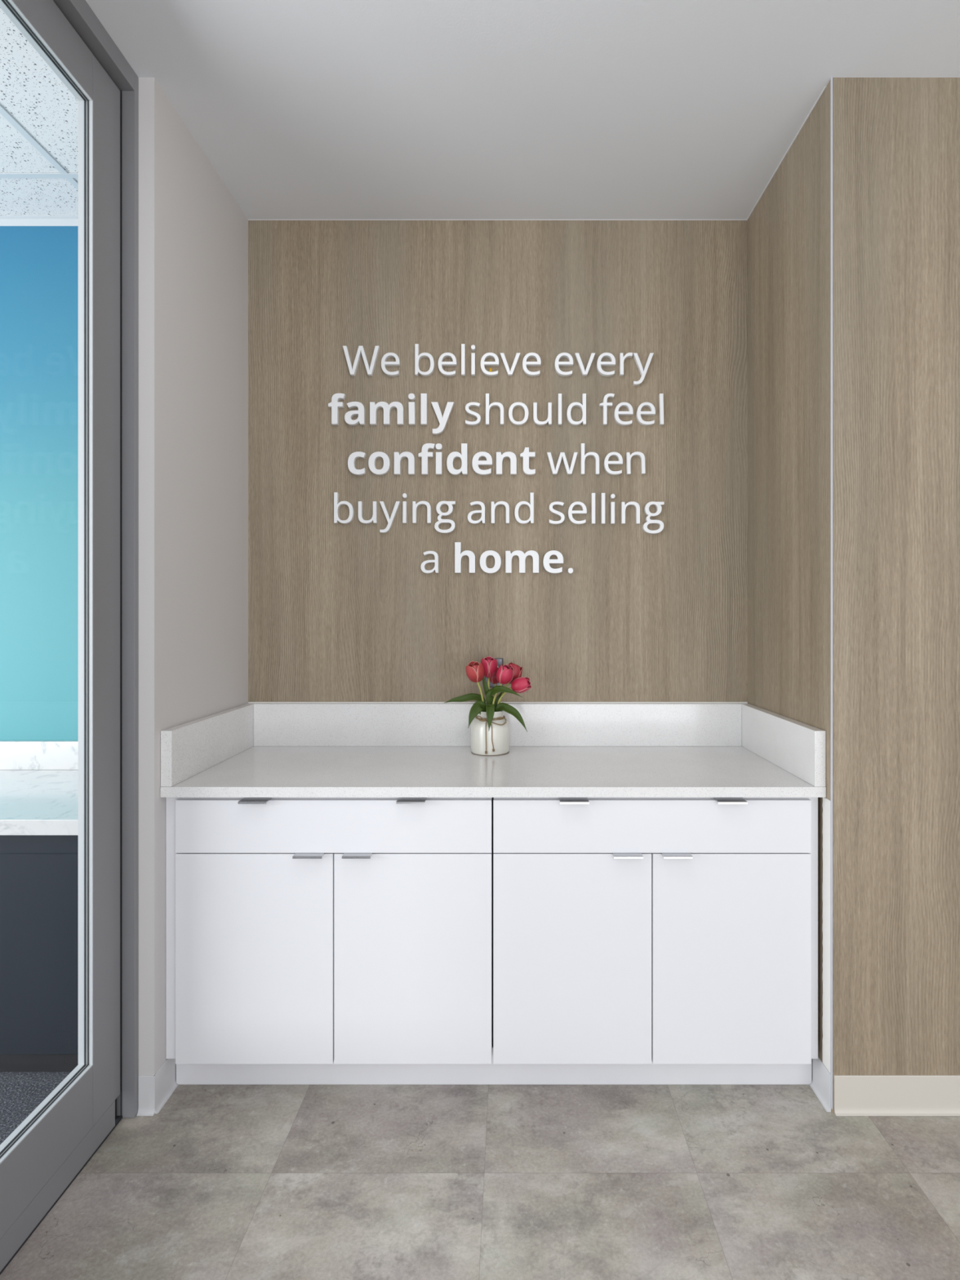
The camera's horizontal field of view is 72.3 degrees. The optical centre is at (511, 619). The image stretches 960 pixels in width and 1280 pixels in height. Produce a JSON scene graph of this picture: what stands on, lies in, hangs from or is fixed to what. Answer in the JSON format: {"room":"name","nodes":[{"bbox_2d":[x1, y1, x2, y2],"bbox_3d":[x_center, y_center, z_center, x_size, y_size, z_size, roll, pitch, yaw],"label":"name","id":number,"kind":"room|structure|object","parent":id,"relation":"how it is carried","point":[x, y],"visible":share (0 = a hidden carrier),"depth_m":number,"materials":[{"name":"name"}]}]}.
{"room":"real estate office","nodes":[
{"label":"real estate office","id":0,"kind":"room"},
{"bbox_2d":[0,1071,71,1144],"bbox_3d":[-2.666,1.431,-0.125,3.069,0.060,5.750,0,0,0],"label":"floor","id":1,"kind":"structure","parent":0,"point":[21,1093],"depth_m":1.94,"materials":[{"name":"grey carpet"}]},
{"bbox_2d":[0,741,78,1071],"bbox_3d":[-2.280,0.946,2.312,2.280,0.909,0.674,0,0,0],"label":"counter","id":2,"kind":"object","parent":1,"relation":"on","point":[39,780],"depth_m":2.00,"materials":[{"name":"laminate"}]},
{"bbox_2d":[0,769,78,835],"bbox_3d":[-2.280,0.627,2.312,2.280,0.047,0.674,0,0,0],"label":"countertop","id":3,"kind":"structure","parent":2,"relation":"on","point":[33,802],"depth_m":2.16,"materials":[{"name":"white stone"}]},
{"bbox_2d":[0,226,78,741],"bbox_3d":[-2.666,-0.108,2.700,3.069,3.018,0.100,0,0,0],"label":"wall","id":4,"kind":"structure","parent":0,"point":[39,264],"depth_m":2.65,"materials":[{"name":"blue paint"}]},
{"bbox_2d":[0,215,78,226],"bbox_3d":[-2.666,-1.602,2.639,3.069,0.030,0.022,0,0,0],"label":"trim","id":5,"kind":"structure","parent":4,"relation":"attached to","point":[5,220],"depth_m":2.65,"materials":[{"name":"white metal"}]},
{"bbox_2d":[0,741,78,769],"bbox_3d":[-2.280,0.547,2.639,2.280,0.113,0.020,0,0,0],"label":"backsplash","id":6,"kind":"structure","parent":4,"relation":"attached to","point":[14,755],"depth_m":2.63,"materials":[{"name":"white stone"}]},
{"bbox_2d":[0,8,78,215],"bbox_3d":[-2.666,-1.640,-0.125,3.069,0.054,5.750,0,0,0],"label":"ceiling","id":7,"kind":"structure","parent":0,"point":[39,114],"depth_m":2.19,"materials":[{"name":"tile"}]},
{"bbox_2d":[138,77,248,1082],"bbox_3d":[-1.038,-0.068,2.261,0.050,2.938,0.798,0,0,0],"label":"wall","id":8,"kind":"structure","parent":0,"point":[193,233],"depth_m":2.00,"materials":[{"name":"grey paint"}]},
{"bbox_2d":[136,1075,154,1115],"bbox_3d":[-1.034,1.347,1.856,0.046,0.106,0.012,0,0,0],"label":"baseboard","id":9,"kind":"structure","parent":8,"relation":"attached to","point":[145,1108],"depth_m":1.86,"materials":[{"name":"white rubber"}]},
{"bbox_2d":[153,1058,177,1113],"bbox_3d":[-1.008,1.347,1.915,0.012,0.106,0.114,0,0,0],"label":"baseboard","id":10,"kind":"structure","parent":8,"relation":"attached to","point":[165,1084],"depth_m":1.91,"materials":[{"name":"white rubber"}]},
{"bbox_2d":[0,1040,959,1279],"bbox_3d":[1.150,1.451,-0.200,4.500,0.100,5.600,0,0,0],"label":"floor","id":11,"kind":"structure","parent":0,"point":[224,1182],"depth_m":1.61,"materials":[{"name":"tile"}]},
{"bbox_2d":[165,797,493,1064],"bbox_3d":[-0.535,0.958,2.183,0.955,0.885,0.615,0,0,0],"label":"base cabinet","id":12,"kind":"object","parent":11,"relation":"on","point":[300,931],"visible":0.91,"depth_m":1.90,"materials":[{"name":"white laminate"}]},
{"bbox_2d":[160,702,826,797],"bbox_3d":[-0.053,0.418,2.208,1.920,0.191,0.634,0,0,0],"label":"countertop","id":13,"kind":"structure","parent":12,"relation":"on","point":[250,749],"depth_m":2.25,"materials":[{"name":"white stone"}]},
{"bbox_2d":[470,711,510,755],"bbox_3d":[-0.077,0.407,2.386,0.143,0.153,0.147,0,0,0],"label":"vase","id":14,"kind":"object","parent":13,"relation":"on","point":[495,740],"visible":0.8,"depth_m":2.33,"materials":[{"name":"beige ceramic"}]},
{"bbox_2d":[444,661,485,703],"bbox_3d":[-0.170,0.246,2.358,0.152,0.190,0.082,0,0,0],"label":"tulip","id":15,"kind":"object","parent":14,"relation":"on","point":[474,670],"visible":0.95,"depth_m":2.36,"materials":[{"name":"pink plant"}]},
{"bbox_2d":[468,656,497,727],"bbox_3d":[-0.097,0.260,2.364,0.065,0.247,0.150,0,0,20],"label":"tulip","id":16,"kind":"object","parent":14,"relation":"in","point":[490,665],"visible":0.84,"depth_m":2.37,"materials":[{"name":"pink plant"}]},
{"bbox_2d":[489,667,503,711],"bbox_3d":[-0.059,0.261,2.437,0.054,0.163,0.085,0,0,-9],"label":"tulip","id":17,"kind":"object","parent":14,"relation":"on","point":[493,680],"visible":0.35,"depth_m":2.43,"materials":[{"name":"red plant"}]},
{"bbox_2d":[485,664,513,728],"bbox_3d":[-0.048,0.276,2.347,0.110,0.232,0.069,0,0,-25],"label":"tulip","id":18,"kind":"object","parent":14,"relation":"in","point":[504,673],"visible":1,"depth_m":2.33,"materials":[{"name":"pink plant"}]},
{"bbox_2d":[485,662,523,704],"bbox_3d":[-0.026,0.251,2.390,0.133,0.182,0.123,0,0,0],"label":"tulip","id":19,"kind":"object","parent":14,"relation":"in","point":[517,670],"visible":0.56,"depth_m":2.37,"materials":[{"name":"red plant"}]},
{"bbox_2d":[494,676,531,731],"bbox_3d":[0.006,0.304,2.357,0.133,0.193,0.062,0,0,0],"label":"tulip","id":20,"kind":"object","parent":14,"relation":"in","point":[519,685],"visible":0.97,"depth_m":2.34,"materials":[{"name":"pink plant"}]},
{"bbox_2d":[176,1046,812,1084],"bbox_3d":[-0.053,1.345,1.977,1.914,0.111,0.006,0,0,0],"label":"toe kick","id":21,"kind":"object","parent":12,"relation":"attached to","point":[186,1074],"depth_m":1.97,"materials":[{"name":"white laminate"}]},
{"bbox_2d":[493,797,817,1064],"bbox_3d":[0.423,0.958,2.183,0.951,0.885,0.615,0,0,0],"label":"base cabinet","id":22,"kind":"object","parent":11,"relation":"on","point":[627,931],"visible":0.88,"depth_m":1.90,"materials":[{"name":"white laminate"}]},
{"bbox_2d":[248,220,747,702],"bbox_3d":[-0.053,-0.068,2.576,1.922,2.938,0.100,0,0,0],"label":"wall","id":23,"kind":"structure","parent":0,"point":[338,612],"depth_m":2.53,"materials":[{"name":"brown wood"}]},
{"bbox_2d":[328,393,346,425],"bbox_3d":[-0.669,-0.805,2.516,0.063,0.118,0.019,0,0,0],"label":"letter","id":24,"kind":"object","parent":23,"relation":"attached to","point":[335,405],"depth_m":2.51,"materials":[{"name":"white plastic"}]},
{"bbox_2d":[333,492,354,524],"bbox_3d":[-0.642,-0.425,2.516,0.073,0.118,0.019,0,0,0],"label":"letter","id":25,"kind":"object","parent":23,"relation":"attached to","point":[336,504],"depth_m":2.51,"materials":[{"name":"white plastic"}]},
{"bbox_2d":[344,401,364,426],"bbox_3d":[-0.601,-0.788,2.516,0.075,0.087,0.019,0,0,0],"label":"letter","id":26,"kind":"object","parent":23,"relation":"attached to","point":[361,412],"depth_m":2.51,"materials":[{"name":"white plastic"}]},
{"bbox_2d":[347,451,366,475],"bbox_3d":[-0.592,-0.597,2.516,0.067,0.087,0.019,0,0,0],"label":"letter","id":27,"kind":"object","parent":23,"relation":"attached to","point":[351,461],"depth_m":2.51,"materials":[{"name":"white plastic"}]},
{"bbox_2d":[342,346,379,376],"bbox_3d":[-0.576,-0.990,2.516,0.139,0.110,0.019,0,0,0],"label":"letter","id":28,"kind":"object","parent":23,"relation":"attached to","point":[353,369],"depth_m":2.51,"materials":[{"name":"white plastic"}]},
{"bbox_2d":[358,501,377,524],"bbox_3d":[-0.551,-0.408,2.516,0.070,0.084,0.019,0,0,0],"label":"letter","id":29,"kind":"object","parent":23,"relation":"attached to","point":[374,519],"depth_m":2.51,"materials":[{"name":"white plastic"}]},
{"bbox_2d":[368,451,390,475],"bbox_3d":[-0.506,-0.597,2.516,0.081,0.087,0.019,0,0,0],"label":"letter","id":30,"kind":"object","parent":23,"relation":"attached to","point":[371,462],"depth_m":2.51,"materials":[{"name":"white plastic"}]},
{"bbox_2d":[369,401,404,425],"bbox_3d":[-0.478,-0.788,2.516,0.127,0.085,0.019,0,0,0],"label":"letter","id":31,"kind":"object","parent":23,"relation":"attached to","point":[374,407],"depth_m":2.51,"materials":[{"name":"white plastic"}]},
{"bbox_2d":[379,501,400,533],"bbox_3d":[-0.466,-0.391,2.516,0.078,0.119,0.019,0,0,0],"label":"letter","id":32,"kind":"object","parent":23,"relation":"attached to","point":[390,520],"depth_m":2.51,"materials":[{"name":"white plastic"}]},
{"bbox_2d":[381,352,399,376],"bbox_3d":[-0.463,-0.976,2.516,0.070,0.085,0.019,0,0,0],"label":"letter","id":33,"kind":"object","parent":23,"relation":"attached to","point":[384,363],"depth_m":2.51,"materials":[{"name":"white plastic"}]},
{"bbox_2d":[394,451,414,475],"bbox_3d":[-0.410,-0.597,2.516,0.078,0.085,0.019,0,0,0],"label":"letter","id":34,"kind":"object","parent":23,"relation":"attached to","point":[397,457],"depth_m":2.51,"materials":[{"name":"white plastic"}]},
{"bbox_2d":[402,493,407,523],"bbox_3d":[-0.409,-0.424,2.516,0.016,0.113,0.019,0,0,0],"label":"letter","id":35,"kind":"object","parent":23,"relation":"attached to","point":[404,495],"depth_m":2.51,"materials":[{"name":"white plastic"}]},
{"bbox_2d":[408,393,415,425],"bbox_3d":[-0.382,-0.804,2.516,0.025,0.117,0.019,-1,0,0],"label":"letter","id":36,"kind":"object","parent":23,"relation":"attached to","point":[411,397],"depth_m":2.51,"materials":[{"name":"white plastic"}]},
{"bbox_2d":[412,501,431,523],"bbox_3d":[-0.344,-0.410,2.516,0.070,0.084,0.019,0,0,0],"label":"letter","id":37,"kind":"object","parent":23,"relation":"attached to","point":[415,505],"depth_m":2.51,"materials":[{"name":"white plastic"}]},
{"bbox_2d":[420,393,427,425],"bbox_3d":[-0.335,-0.804,2.516,0.023,0.117,0.019,0,0,0],"label":"letter","id":38,"kind":"object","parent":23,"relation":"attached to","point":[424,397],"depth_m":2.51,"materials":[{"name":"white plastic"}]},
{"bbox_2d":[414,343,434,376],"bbox_3d":[-0.333,-0.992,2.516,0.073,0.118,0.019,0,0,0],"label":"letter","id":39,"kind":"object","parent":23,"relation":"attached to","point":[417,357],"depth_m":2.51,"materials":[{"name":"white plastic"}]},
{"bbox_2d":[417,443,435,475],"bbox_3d":[-0.325,-0.613,2.516,0.063,0.118,0.019,0,0,0],"label":"letter","id":40,"kind":"object","parent":23,"relation":"attached to","point":[424,455],"depth_m":2.51,"materials":[{"name":"white plastic"}]},
{"bbox_2d":[420,551,438,573],"bbox_3d":[-0.314,-0.218,2.516,0.067,0.085,0.019,0,0,0],"label":"letter","id":41,"kind":"object","parent":23,"relation":"attached to","point":[436,555],"depth_m":2.51,"materials":[{"name":"white plastic"}]},
{"bbox_2d":[435,443,442,475],"bbox_3d":[-0.278,-0.613,2.516,0.025,0.117,0.019,0,0,0],"label":"letter","id":42,"kind":"object","parent":23,"relation":"attached to","point":[438,446],"depth_m":2.51,"materials":[{"name":"white plastic"}]},
{"bbox_2d":[431,401,454,435],"bbox_3d":[-0.264,-0.769,2.516,0.087,0.121,0.019,0,0,0],"label":"letter","id":43,"kind":"object","parent":23,"relation":"attached to","point":[443,420],"depth_m":2.51,"materials":[{"name":"white plastic"}]},
{"bbox_2d":[434,501,455,533],"bbox_3d":[-0.255,-0.391,2.516,0.079,0.122,0.019,0,0,0],"label":"letter","id":44,"kind":"object","parent":23,"relation":"attached to","point":[450,504],"depth_m":2.51,"materials":[{"name":"white plastic"}]},
{"bbox_2d":[438,352,457,376],"bbox_3d":[-0.245,-0.976,2.516,0.070,0.085,0.019,0,0,0],"label":"letter","id":45,"kind":"object","parent":23,"relation":"attached to","point":[441,363],"depth_m":2.51,"materials":[{"name":"white plastic"}]},
{"bbox_2d":[446,443,467,475],"bbox_3d":[-0.208,-0.612,2.516,0.078,0.118,0.019,0,0,0],"label":"letter","id":46,"kind":"object","parent":23,"relation":"attached to","point":[464,455],"depth_m":2.51,"materials":[{"name":"white plastic"}]},
{"bbox_2d":[461,343,465,376],"bbox_3d":[-0.185,-0.993,2.516,0.014,0.117,0.019,0,0,0],"label":"letter","id":47,"kind":"object","parent":23,"relation":"attached to","point":[463,345],"depth_m":2.51,"materials":[{"name":"white plastic"}]},
{"bbox_2d":[454,542,475,573],"bbox_3d":[-0.178,-0.236,2.516,0.078,0.117,0.019,0,0,0],"label":"letter","id":48,"kind":"object","parent":23,"relation":"attached to","point":[459,555],"depth_m":2.51,"materials":[{"name":"white plastic"}]},
{"bbox_2d":[465,402,480,426],"bbox_3d":[-0.147,-0.787,2.516,0.059,0.085,0.019,0,0,0],"label":"letter","id":49,"kind":"object","parent":23,"relation":"attached to","point":[468,405],"depth_m":2.51,"materials":[{"name":"white plastic"}]},
{"bbox_2d":[471,344,475,376],"bbox_3d":[-0.147,-0.992,2.516,0.016,0.113,0.019,0,0,0],"label":"letter","id":50,"kind":"object","parent":23,"relation":"attached to","point":[473,347],"depth_m":2.51,"materials":[{"name":"white plastic"}]},
{"bbox_2d":[467,501,484,524],"bbox_3d":[-0.135,-0.408,2.516,0.067,0.085,0.019,0,0,0],"label":"letter","id":51,"kind":"object","parent":23,"relation":"attached to","point":[474,503],"depth_m":2.51,"materials":[{"name":"white plastic"}]},
{"bbox_2d":[471,451,492,475],"bbox_3d":[-0.112,-0.597,2.516,0.077,0.087,0.019,0,0,0],"label":"letter","id":52,"kind":"object","parent":23,"relation":"attached to","point":[476,462],"depth_m":2.51,"materials":[{"name":"white plastic"}]},
{"bbox_2d":[480,352,498,376],"bbox_3d":[-0.083,-0.976,2.516,0.070,0.085,0.019,0,0,0],"label":"letter","id":53,"kind":"object","parent":23,"relation":"attached to","point":[483,363],"depth_m":2.51,"materials":[{"name":"white plastic"}]},
{"bbox_2d":[480,550,501,573],"bbox_3d":[-0.081,-0.219,2.516,0.081,0.087,0.019,0,0,0],"label":"letter","id":54,"kind":"object","parent":23,"relation":"attached to","point":[483,557],"depth_m":2.51,"materials":[{"name":"white plastic"}]},
{"bbox_2d":[484,657,502,687],"bbox_3d":[-0.068,0.206,2.522,0.070,0.113,0.008,0,0,0],"label":"wall outlet","id":55,"kind":"object","parent":23,"relation":"attached to","point":[500,660],"visible":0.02,"depth_m":2.52,"materials":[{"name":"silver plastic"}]},
{"bbox_2d":[485,393,503,425],"bbox_3d":[-0.064,-0.804,2.516,0.069,0.117,0.019,0,0,0],"label":"letter","id":56,"kind":"object","parent":23,"relation":"attached to","point":[499,405],"depth_m":2.51,"materials":[{"name":"white plastic"}]},
{"bbox_2d":[248,702,747,702],"bbox_3d":[-0.053,0.320,2.523,1.920,0.004,0.004,0,0,0],"label":"trim","id":57,"kind":"structure","parent":23,"relation":"attached to","point":[248,702],"depth_m":2.52,"materials":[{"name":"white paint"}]},
{"bbox_2d":[491,501,509,524],"bbox_3d":[-0.043,-0.409,2.516,0.070,0.084,0.019,0,0,0],"label":"letter","id":58,"kind":"object","parent":23,"relation":"attached to","point":[504,504],"depth_m":2.51,"materials":[{"name":"white plastic"}]},
{"bbox_2d":[496,451,516,475],"bbox_3d":[-0.020,-0.597,2.516,0.078,0.085,0.019,0,0,0],"label":"letter","id":59,"kind":"object","parent":23,"relation":"attached to","point":[511,455],"depth_m":2.51,"materials":[{"name":"white plastic"}]},
{"bbox_2d":[499,352,519,376],"bbox_3d":[-0.005,-0.976,2.516,0.078,0.082,0.019,0,0,0],"label":"letter","id":60,"kind":"object","parent":23,"relation":"attached to","point":[509,372],"depth_m":2.51,"materials":[{"name":"white plastic"}]},
{"bbox_2d":[508,402,528,426],"bbox_3d":[0.027,-0.787,2.516,0.076,0.085,0.019,0,0,0],"label":"letter","id":61,"kind":"object","parent":23,"relation":"attached to","point":[514,405],"depth_m":2.51,"materials":[{"name":"white plastic"}]},
{"bbox_2d":[505,550,538,573],"bbox_3d":[0.041,-0.220,2.516,0.127,0.085,0.019,0,0,0],"label":"letter","id":62,"kind":"object","parent":23,"relation":"attached to","point":[508,556],"depth_m":2.51,"materials":[{"name":"white plastic"}]},
{"bbox_2d":[514,492,533,524],"bbox_3d":[0.048,-0.425,2.516,0.073,0.118,0.019,0,0,0],"label":"letter","id":63,"kind":"object","parent":23,"relation":"attached to","point":[531,506],"depth_m":2.51,"materials":[{"name":"white plastic"}]},
{"bbox_2d":[520,447,535,475],"bbox_3d":[0.062,-0.605,2.516,0.058,0.103,0.019,0,0,0],"label":"letter","id":64,"kind":"object","parent":23,"relation":"attached to","point":[526,455],"depth_m":2.51,"materials":[{"name":"white plastic"}]},
{"bbox_2d":[522,352,541,376],"bbox_3d":[0.077,-0.976,2.516,0.070,0.085,0.019,0,0,0],"label":"letter","id":65,"kind":"object","parent":23,"relation":"attached to","point":[525,363],"depth_m":2.51,"materials":[{"name":"white plastic"}]},
{"bbox_2d":[248,85,826,220],"bbox_3d":[-0.053,-1.536,2.209,1.922,0.003,0.634,0,0,0],"label":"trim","id":66,"kind":"structure","parent":23,"relation":"attached to","point":[825,86],"depth_m":2.52,"materials":[{"name":"grey paint"}]},
{"bbox_2d":[533,402,551,426],"bbox_3d":[0.118,-0.786,2.516,0.070,0.084,0.019,0,0,0],"label":"letter","id":67,"kind":"object","parent":23,"relation":"attached to","point":[548,420],"depth_m":2.51,"materials":[{"name":"white plastic"}]},
{"bbox_2d":[542,550,563,573],"bbox_3d":[0.160,-0.219,2.516,0.077,0.087,0.019,0,0,0],"label":"letter","id":68,"kind":"object","parent":23,"relation":"attached to","point":[546,561],"depth_m":2.51,"materials":[{"name":"white plastic"}]},
{"bbox_2d":[548,501,564,524],"bbox_3d":[0.173,-0.407,2.516,0.059,0.085,0.019,0,0,0],"label":"letter","id":69,"kind":"object","parent":23,"relation":"attached to","point":[560,514],"depth_m":2.51,"materials":[{"name":"white plastic"}]},
{"bbox_2d":[557,393,561,425],"bbox_3d":[0.185,-0.804,2.516,0.014,0.117,0.019,0,0,0],"label":"letter","id":70,"kind":"object","parent":23,"relation":"attached to","point":[559,396],"depth_m":2.51,"materials":[{"name":"white plastic"}]},
{"bbox_2d":[546,452,577,475],"bbox_3d":[0.194,-0.596,2.516,0.117,0.082,0.019,0,0,0],"label":"letter","id":71,"kind":"object","parent":23,"relation":"attached to","point":[554,471],"depth_m":2.51,"materials":[{"name":"white plastic"}]},
{"bbox_2d":[554,352,573,376],"bbox_3d":[0.201,-0.976,2.516,0.070,0.085,0.019,0,0,0],"label":"letter","id":72,"kind":"object","parent":23,"relation":"attached to","point":[570,363],"depth_m":2.51,"materials":[{"name":"white plastic"}]},
{"bbox_2d":[568,568,573,573],"bbox_3d":[0.226,-0.185,2.516,0.019,0.021,0.019,0,0,0],"label":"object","id":73,"kind":"object","parent":23,"relation":"attached to","point":[570,570],"visible":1,"depth_m":2.51,"materials":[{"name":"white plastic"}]},
{"bbox_2d":[566,393,586,426],"bbox_3d":[0.249,-0.803,2.516,0.073,0.118,0.019,0,0,0],"label":"letter","id":74,"kind":"object","parent":23,"relation":"attached to","point":[583,406],"depth_m":2.51,"materials":[{"name":"white plastic"}]},
{"bbox_2d":[568,501,586,524],"bbox_3d":[0.252,-0.407,2.516,0.070,0.085,0.019,0,0,0],"label":"letter","id":75,"kind":"object","parent":23,"relation":"attached to","point":[584,511],"depth_m":2.51,"materials":[{"name":"white plastic"}]},
{"bbox_2d":[574,352,595,376],"bbox_3d":[0.281,-0.976,2.516,0.078,0.082,0.019,0,0,0],"label":"letter","id":76,"kind":"object","parent":23,"relation":"attached to","point":[584,373],"depth_m":2.51,"materials":[{"name":"white plastic"}]},
{"bbox_2d":[580,443,599,475],"bbox_3d":[0.301,-0.614,2.516,0.070,0.117,0.019,0,0,0],"label":"letter","id":77,"kind":"object","parent":23,"relation":"attached to","point":[594,455],"depth_m":2.51,"materials":[{"name":"white plastic"}]},
{"bbox_2d":[591,493,595,524],"bbox_3d":[0.313,-0.424,2.516,0.014,0.117,0.019,0,0,0],"label":"letter","id":78,"kind":"object","parent":23,"relation":"attached to","point":[593,495],"depth_m":2.51,"materials":[{"name":"white plastic"}]},
{"bbox_2d":[600,493,604,524],"bbox_3d":[0.351,-0.424,2.516,0.014,0.117,0.019,0,0,0],"label":"letter","id":79,"kind":"object","parent":23,"relation":"attached to","point":[602,495],"depth_m":2.51,"materials":[{"name":"white plastic"}]},
{"bbox_2d":[596,352,615,376],"bbox_3d":[0.362,-0.976,2.516,0.070,0.085,0.019,0,0,0],"label":"letter","id":80,"kind":"object","parent":23,"relation":"attached to","point":[612,363],"depth_m":2.51,"materials":[{"name":"white plastic"}]},
{"bbox_2d":[599,393,614,425],"bbox_3d":[0.365,-0.804,2.516,0.057,0.118,0.019,0,0,0],"label":"letter","id":81,"kind":"object","parent":23,"relation":"attached to","point":[605,404],"depth_m":2.51,"materials":[{"name":"white plastic"}]},
{"bbox_2d":[610,493,614,524],"bbox_3d":[0.388,-0.422,2.516,0.016,0.113,0.019,0,0,0],"label":"letter","id":82,"kind":"object","parent":23,"relation":"attached to","point":[612,495],"depth_m":2.51,"materials":[{"name":"white plastic"}]},
{"bbox_2d":[604,452,622,475],"bbox_3d":[0.390,-0.596,2.516,0.070,0.085,0.019,0,0,0],"label":"letter","id":83,"kind":"object","parent":23,"relation":"attached to","point":[620,462],"depth_m":2.51,"materials":[{"name":"white plastic"}]},
{"bbox_2d":[613,402,633,426],"bbox_3d":[0.429,-0.786,2.516,0.070,0.085,0.019,0,0,0],"label":"letter","id":84,"kind":"object","parent":23,"relation":"attached to","point":[616,413],"depth_m":2.51,"materials":[{"name":"white plastic"}]},
{"bbox_2d":[619,352,632,376],"bbox_3d":[0.439,-0.977,2.516,0.048,0.084,0.019,0,0,0],"label":"letter","id":85,"kind":"object","parent":23,"relation":"attached to","point":[622,357],"depth_m":2.51,"materials":[{"name":"white plastic"}]},
{"bbox_2d":[621,501,639,524],"bbox_3d":[0.456,-0.408,2.516,0.069,0.084,0.019,0,0,0],"label":"letter","id":86,"kind":"object","parent":23,"relation":"attached to","point":[635,504],"depth_m":2.51,"materials":[{"name":"white plastic"}]},
{"bbox_2d":[626,451,645,475],"bbox_3d":[0.476,-0.598,2.516,0.070,0.084,0.019,-1,0,0],"label":"letter","id":87,"kind":"object","parent":23,"relation":"attached to","point":[640,455],"depth_m":2.51,"materials":[{"name":"white plastic"}]},
{"bbox_2d":[632,352,653,386],"bbox_3d":[0.505,-0.958,2.516,0.078,0.119,0.019,0,0,0],"label":"letter","id":88,"kind":"object","parent":23,"relation":"attached to","point":[642,372],"depth_m":2.51,"materials":[{"name":"white plastic"}]},
{"bbox_2d":[635,402,655,426],"bbox_3d":[0.515,-0.786,2.516,0.070,0.085,0.019,0,0,0],"label":"letter","id":89,"kind":"object","parent":23,"relation":"attached to","point":[652,412],"depth_m":2.51,"materials":[{"name":"white plastic"}]},
{"bbox_2d":[642,501,664,533],"bbox_3d":[0.543,-0.389,2.516,0.079,0.122,0.019,0,0,0],"label":"letter","id":90,"kind":"object","parent":23,"relation":"attached to","point":[658,504],"depth_m":2.51,"materials":[{"name":"white plastic"}]},
{"bbox_2d":[658,393,663,425],"bbox_3d":[0.574,-0.804,2.516,0.014,0.117,0.019,-1,0,0],"label":"letter","id":91,"kind":"object","parent":23,"relation":"attached to","point":[660,395],"depth_m":2.51,"materials":[{"name":"white plastic"}]},
{"bbox_2d":[85,0,959,219],"bbox_3d":[1.218,-1.567,-0.170,4.563,0.060,5.660,0,0,0],"label":"ceiling","id":92,"kind":"structure","parent":0,"point":[303,109],"depth_m":1.91,"materials":[{"name":"white paint"}]},
{"bbox_2d":[747,77,959,1112],"bbox_3d":[2.154,-0.068,2.261,2.492,2.938,0.798,0,0,0],"label":"wall","id":93,"kind":"structure","parent":0,"point":[896,140],"depth_m":1.86,"materials":[{"name":"brown wood"}]},
{"bbox_2d":[809,1056,831,1111],"bbox_3d":[0.902,1.347,1.919,0.012,0.106,0.107,0,0,0],"label":"baseboard","id":94,"kind":"structure","parent":93,"relation":"attached to","point":[820,1085],"depth_m":1.92,"materials":[{"name":"white rubber"}]},
{"bbox_2d":[822,797,830,1072],"bbox_3d":[0.907,0.905,1.890,0.001,0.776,0.048,0,0,0],"label":"trim","id":95,"kind":"structure","parent":93,"relation":"attached to","point":[826,802],"depth_m":1.89,"materials":[{"name":"white paint"}]},
{"bbox_2d":[830,76,832,1109],"bbox_3d":[0.908,-0.074,1.863,0.004,2.926,0.004,0,0,0],"label":"trim","id":96,"kind":"structure","parent":93,"relation":"attached to","point":[831,78],"depth_m":1.86,"materials":[{"name":"white metal"}]},
{"bbox_2d":[834,1075,959,1115],"bbox_3d":[2.152,1.347,1.856,2.475,0.106,0.012,0,0,0],"label":"baseboard","id":97,"kind":"structure","parent":93,"relation":"attached to","point":[854,1095],"depth_m":1.86,"materials":[{"name":"beige rubber"}]},
{"bbox_3d":[-1.097,-0.149,-0.170,0.066,3.100,5.660,0,0,0],"label":"wall partition","id":98,"kind":"structure","parent":0,"visible":0},
{"bbox_2d":[0,0,119,1271],"bbox_3d":[-1.107,-0.039,1.370,0.038,2.860,0.910,0,0,0],"label":"door","id":99,"kind":"structure","parent":98,"relation":"in","point":[41,1157],"depth_m":1.71,"materials":[{"name":"grey metal"}]},
{"bbox_2d":[0,0,138,1274],"bbox_3d":[-1.094,-0.068,1.356,0.072,2.937,1.012,0,0,0],"label":"door frame","id":100,"kind":"structure","parent":98,"relation":"attached to","point":[78,13],"depth_m":1.84,"materials":[{"name":"grey metal"}]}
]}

